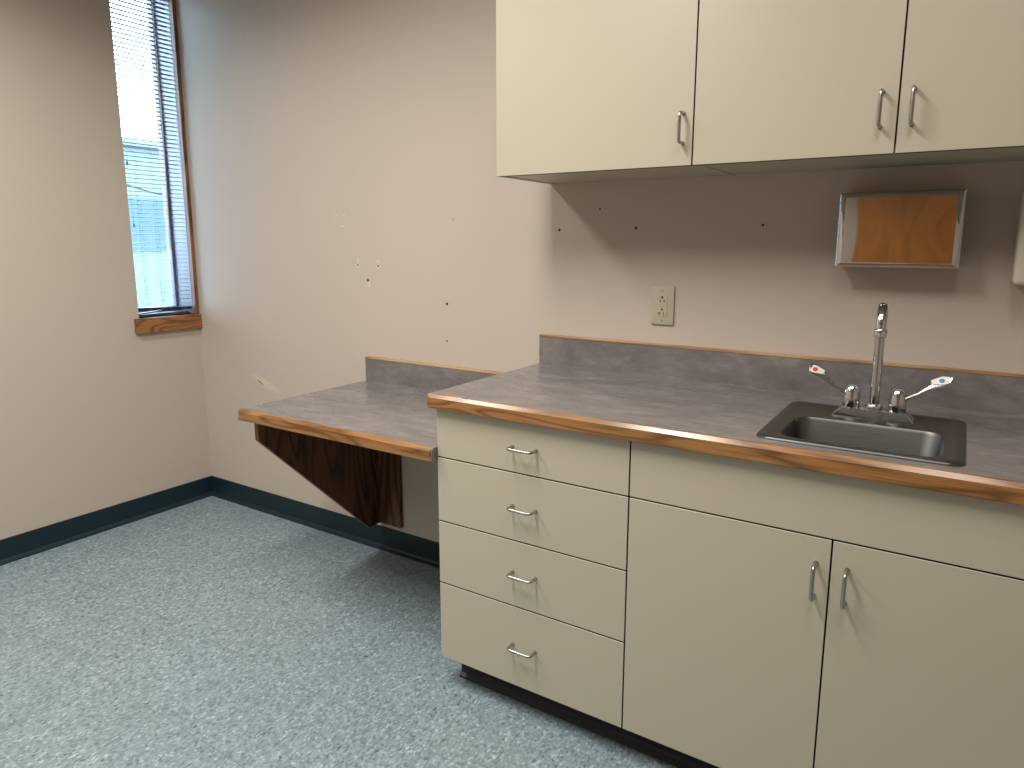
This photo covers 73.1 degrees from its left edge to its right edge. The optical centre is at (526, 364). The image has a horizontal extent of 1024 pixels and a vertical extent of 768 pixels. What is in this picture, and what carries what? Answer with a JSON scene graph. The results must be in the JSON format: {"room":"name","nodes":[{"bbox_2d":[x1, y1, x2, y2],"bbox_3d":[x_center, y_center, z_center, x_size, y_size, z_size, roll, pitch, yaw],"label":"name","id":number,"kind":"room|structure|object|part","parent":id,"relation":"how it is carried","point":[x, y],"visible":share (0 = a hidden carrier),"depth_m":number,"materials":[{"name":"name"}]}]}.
{"room":"medical exam room","nodes":[
{"label":"medical exam room","id":0,"kind":"room"},
{"bbox_2d":[0,0,211,539],"bbox_3d":[-2.940,-0.321,1.706,0.200,2.690,4.400,6,12,32],"label":"wall","id":1,"kind":"structure","parent":0,"point":[96,413],"depth_m":3.03,"materials":[{"name":"paint"}]},
{"bbox_2d":[0,476,212,565],"bbox_3d":[-2.798,0.949,1.954,0.021,0.103,4.199,6,12,32],"label":"baseboard","id":2,"kind":"structure","parent":1,"relation":"attached to","point":[23,545],"depth_m":3.22,"materials":[{"name":"teal rubber"}]},
{"bbox_2d":[134,0,201,334],"bbox_3d":[-1.846,-1.003,3.328,0.222,1.677,0.332,6,12,32],"label":"window","id":3,"kind":"structure","parent":1,"relation":"in","point":[181,256],"depth_m":3.44,"materials":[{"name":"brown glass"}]},
{"bbox_2d":[110,0,191,314],"bbox_3d":[-1.796,-1.021,3.303,0.037,1.548,0.276,6,12,32],"label":"window blind","id":4,"kind":"object","parent":3,"relation":"attached to","point":[158,309],"visible":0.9,"depth_m":3.28,"materials":[{"name":"white plastic"}]},
{"bbox_3d":[-1.850,-1.202,3.157,0.002,1.105,0.010,6,12,32],"label":"lift cord","id":5,"kind":"part","parent":4,"relation":"part of","materials":[{"name":"white fabric"}]},
{"bbox_3d":[-1.841,-1.011,3.240,0.028,1.510,0.001,6,12,32],"label":"ladder cord","id":6,"kind":"part","parent":4,"relation":"part of","materials":[{"name":"white fabric"}]},
{"bbox_3d":[-1.800,-1.022,3.305,0.028,1.510,0.001,6,12,32],"label":"ladder cord","id":7,"kind":"part","parent":4,"relation":"part of","materials":[{"name":"white fabric"}]},
{"bbox_3d":[-1.802,-0.280,3.435,0.024,0.024,0.276,6,12,32],"label":"rail","id":8,"kind":"part","parent":4,"relation":"part of","materials":[{"name":"white metal"}]},
{"bbox_3d":[-1.903,-1.033,3.376,0.006,1.504,0.243,6,12,32],"label":"glass","id":9,"kind":"part","parent":3,"relation":"part of","materials":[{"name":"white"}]},
{"bbox_3d":[-1.789,-0.205,3.429,0.080,0.072,0.332,6,12,32],"label":"sill","id":10,"kind":"part","parent":3,"relation":"part of","materials":[{"name":"brown wood"}]},
{"bbox_2d":[0,496,676,767],"bbox_3d":[-0.837,1.269,0.756,5.058,0.100,4.600,6,12,32],"label":"floor","id":11,"kind":"structure","parent":0,"point":[209,632],"depth_m":2.22,"materials":[{"name":"carpet"}]},
{"bbox_2d":[437,409,632,747],"bbox_3d":[0.150,0.538,2.126,0.597,0.875,0.649,6,12,32],"label":"base cabinet","id":12,"kind":"object","parent":11,"relation":"on","point":[534,519],"visible":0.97,"depth_m":1.86,"materials":[{"name":"beige laminate"}]},
{"bbox_3d":[-0.016,0.792,1.907,0.084,0.010,0.034,6,12,32],"label":"handle","id":13,"kind":"part","parent":12,"relation":"part of","materials":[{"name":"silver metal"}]},
{"bbox_3d":[-0.015,0.578,1.870,0.084,0.010,0.034,6,12,32],"label":"handle","id":14,"kind":"part","parent":12,"relation":"part of","materials":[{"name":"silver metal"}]},
{"bbox_3d":[-0.015,0.388,1.837,0.084,0.010,0.034,6,12,32],"label":"handle","id":15,"kind":"part","parent":12,"relation":"part of","materials":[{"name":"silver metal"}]},
{"bbox_3d":[-0.014,0.224,1.808,0.084,0.010,0.034,6,12,32],"label":"handle","id":16,"kind":"part","parent":12,"relation":"part of","materials":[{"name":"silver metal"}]},
{"bbox_3d":[-0.001,0.793,1.930,0.595,0.239,0.019,6,12,32],"label":"drawer","id":17,"kind":"part","parent":12,"relation":"part of","materials":[{"name":"beige laminate"}]},
{"bbox_3d":[0.000,0.578,1.892,0.595,0.190,0.019,6,12,32],"label":"drawer","id":18,"kind":"part","parent":12,"relation":"part of","materials":[{"name":"beige laminate"}]},
{"bbox_3d":[0.001,0.221,1.830,0.595,0.140,0.019,6,12,32],"label":"drawer","id":19,"kind":"part","parent":12,"relation":"part of","materials":[{"name":"beige laminate"}]},
{"bbox_3d":[0.001,0.387,1.859,0.595,0.190,0.019,6,12,32],"label":"drawer","id":20,"kind":"part","parent":12,"relation":"part of","materials":[{"name":"beige laminate"}]},
{"bbox_2d":[427,334,1023,505],"bbox_3d":[0.563,0.082,1.793,1.601,0.143,0.636,6,12,32],"label":"countertop","id":21,"kind":"structure","parent":12,"relation":"on","point":[715,401],"depth_m":1.82,"materials":[{"name":"grey laminate"}]},
{"bbox_2d":[756,401,965,465],"bbox_3d":[0.779,0.219,1.604,0.398,0.152,0.410,6,12,32],"label":"sink","id":22,"kind":"object","parent":21,"relation":"in","point":[934,440],"visible":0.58,"depth_m":1.62,"materials":[{"name":"grey metal"}]},
{"bbox_2d":[809,303,952,425],"bbox_3d":[0.837,-0.006,1.643,0.309,0.285,0.134,6,12,32],"label":"faucet","id":23,"kind":"object","parent":22,"relation":"on","point":[896,413],"visible":1,"depth_m":1.66,"materials":[{"name":"silver metal"}]},
{"bbox_3d":[0.732,0.012,1.736,0.038,0.021,0.013,3,10,18],"label":"index plate","id":24,"kind":"part","parent":23,"relation":"part of","materials":[{"name":"white plastic"}]},
{"bbox_3d":[0.760,0.039,1.730,0.097,0.077,0.016,5,11,24],"label":"lever","id":25,"kind":"part","parent":23,"relation":"part of","materials":[{"name":"silver metal"}]},
{"bbox_3d":[0.809,0.078,1.715,0.040,0.054,0.038,6,12,32],"label":"handle","id":26,"kind":"part","parent":23,"relation":"part of","materials":[{"name":"silver metal"}]},
{"bbox_3d":[0.851,0.120,1.693,0.178,0.021,0.072,6,12,32],"label":"plate","id":27,"kind":"part","parent":23,"relation":"part of","materials":[{"name":"silver metal"}]},
{"bbox_3d":[0.833,-0.014,1.633,0.022,0.265,0.108,5,11,27],"label":"spout","id":28,"kind":"part","parent":23,"relation":"part of","materials":[{"name":"silver metal"}]},
{"bbox_3d":[0.895,0.088,1.662,0.040,0.054,0.038,6,12,32],"label":"handle","id":29,"kind":"part","parent":23,"relation":"part of","materials":[{"name":"silver metal"}]},
{"bbox_3d":[0.938,0.059,1.620,0.103,0.077,0.016,8,13,39],"label":"lever","id":30,"kind":"part","parent":23,"relation":"part of","materials":[{"name":"silver metal"}]},
{"bbox_3d":[0.957,0.037,1.597,0.013,0.021,0.038,-9,14,-43],"label":"index plate","id":31,"kind":"part","parent":23,"relation":"part of","materials":[{"name":"white plastic"}]},
{"bbox_2d":[623,441,1023,767],"bbox_3d":[0.792,0.610,1.728,0.920,0.875,0.649,6,12,32],"label":"base cabinet","id":32,"kind":"object","parent":11,"relation":"on","point":[777,616],"visible":0.98,"depth_m":1.48,"materials":[{"name":"beige laminate"}]},
{"bbox_3d":[0.448,0.653,1.619,0.456,0.627,0.019,6,12,32],"label":"door","id":33,"kind":"part","parent":32,"relation":"part of","materials":[{"name":"beige laminate"}]},
{"bbox_3d":[0.604,0.459,1.454,0.010,0.084,0.034,6,12,32],"label":"handle","id":34,"kind":"part","parent":32,"relation":"part of","materials":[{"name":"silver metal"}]},
{"bbox_3d":[0.645,0.292,1.431,0.918,0.142,0.019,6,12,32],"label":"panel","id":35,"kind":"part","parent":32,"relation":"part of","materials":[{"name":"beige laminate"}]},
{"bbox_3d":[0.656,0.464,1.422,0.010,0.084,0.034,6,12,32],"label":"handle","id":36,"kind":"part","parent":32,"relation":"part of","materials":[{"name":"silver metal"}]},
{"bbox_3d":[0.838,0.696,1.377,0.459,0.627,0.019,6,12,32],"label":"door","id":37,"kind":"part","parent":32,"relation":"part of","materials":[{"name":"beige laminate"}]},
{"bbox_2d":[175,0,1023,541],"bbox_3d":[0.341,-0.421,2.350,5.058,2.690,0.200,6,12,32],"label":"wall","id":38,"kind":"structure","parent":0,"point":[349,202],"depth_m":2.61,"materials":[{"name":"paint"}]},
{"bbox_2d":[212,476,439,568],"bbox_3d":[-0.814,0.746,3.157,2.078,0.103,0.021,6,12,32],"label":"baseboard","id":39,"kind":"structure","parent":38,"relation":"attached to","point":[419,549],"depth_m":3.22,"materials":[{"name":"teal rubber"}]},
{"bbox_2d":[238,356,503,527],"bbox_3d":[-0.474,0.412,2.509,0.882,0.733,0.642,6,12,32],"label":"desk","id":40,"kind":"object","parent":38,"relation":"attached to","point":[349,441],"visible":0.83,"depth_m":2.64,"materials":[{"name":"grey laminate"}]},
{"bbox_2d":[365,358,496,390],"bbox_3d":[-0.307,0.061,2.716,0.880,0.096,0.018,6,12,32],"label":"backsplash","id":41,"kind":"structure","parent":38,"relation":"attached to","point":[389,372],"depth_m":2.79,"materials":[{"name":"grey laminate"}]},
{"bbox_2d":[496,0,726,183],"bbox_3d":[0.246,-0.938,1.985,0.608,0.766,0.360,6,12,32],"label":"upper cabinet","id":42,"kind":"object","parent":38,"relation":"attached to","point":[587,90],"visible":0.98,"depth_m":1.89,"materials":[{"name":"beige laminate"}]},
{"bbox_3d":[0.393,-0.603,1.753,0.010,0.084,0.034,6,12,32],"label":"handle","id":43,"kind":"part","parent":42,"relation":"part of","materials":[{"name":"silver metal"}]},
{"bbox_2d":[651,286,674,324],"bbox_3d":[0.435,-0.189,2.204,0.076,0.122,0.010,6,12,32],"label":"wall outlet","id":44,"kind":"object","parent":38,"relation":"attached to","point":[662,302],"visible":1,"depth_m":2.20,"materials":[{"name":"beige plastic"}]},
{"bbox_2d":[657,295,667,315],"bbox_3d":[0.433,-0.188,2.202,0.034,0.067,0.003,6,12,32],"label":"receptacle","id":45,"kind":"object","parent":44,"relation":"attached to","point":[662,300],"depth_m":2.20,"materials":[{"name":"beige plastic"}]},
{"bbox_2d":[539,336,1023,415],"bbox_3d":[0.728,0.022,2.047,1.600,0.096,0.018,6,12,32],"label":"backsplash","id":46,"kind":"structure","parent":38,"relation":"attached to","point":[966,391],"depth_m":2.02,"materials":[{"name":"grey laminate"}]},
{"bbox_2d":[693,0,1023,175],"bbox_3d":[0.893,-0.866,1.583,0.922,0.766,0.360,6,12,32],"label":"upper cabinet","id":47,"kind":"object","parent":38,"relation":"attached to","point":[782,85],"visible":1,"depth_m":1.56,"materials":[{"name":"beige laminate"}]},
{"bbox_3d":[0.626,-0.868,1.591,0.458,0.766,0.019,6,12,32],"label":"door","id":48,"kind":"part","parent":47,"relation":"part of","materials":[{"name":"beige laminate"}]},
{"bbox_3d":[0.777,-0.563,1.514,0.010,0.084,0.034,6,12,32],"label":"handle","id":49,"kind":"part","parent":47,"relation":"part of","materials":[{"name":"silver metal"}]},
{"bbox_3d":[0.830,-0.557,1.482,0.010,0.084,0.034,6,12,32],"label":"handle","id":50,"kind":"part","parent":47,"relation":"part of","materials":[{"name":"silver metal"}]},
{"bbox_3d":[1.017,-0.824,1.348,0.459,0.766,0.019,6,12,32],"label":"door","id":51,"kind":"part","parent":47,"relation":"part of","materials":[{"name":"beige laminate"}]},
{"bbox_2d":[835,189,967,268],"bbox_3d":[0.963,-0.348,1.784,0.282,0.190,0.101,6,12,32],"label":"dispenser","id":52,"kind":"object","parent":38,"relation":"attached to","point":[902,229],"visible":1,"depth_m":1.74,"materials":[{"name":"brown wood"}]},
{"bbox_2d":[1011,190,1023,285],"bbox_3d":[1.224,-0.300,1.619,0.120,0.230,0.111,6,12,32],"label":"soap dispenser","id":53,"kind":"object","parent":38,"relation":"attached to","point":[1017,275],"visible":1,"depth_m":1.62,"materials":[{"name":"white plastic"}]},
{"label":"outside","id":54,"kind":"structure","parent":0,"visible":0},
{"bbox_3d":[-21.172,-2.879,27.547,57.242,0.200,60.000,6,12,32],"label":"ground","id":55,"kind":"structure","parent":54,"visible":0},
{"bbox_2d":[122,138,171,307],"bbox_3d":[-11.089,-3.606,14.440,8.116,5.818,27.104,6,12,32],"label":"building","id":56,"kind":"structure","parent":55,"relation":"on","point":[151,274],"depth_m":15.13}
]}

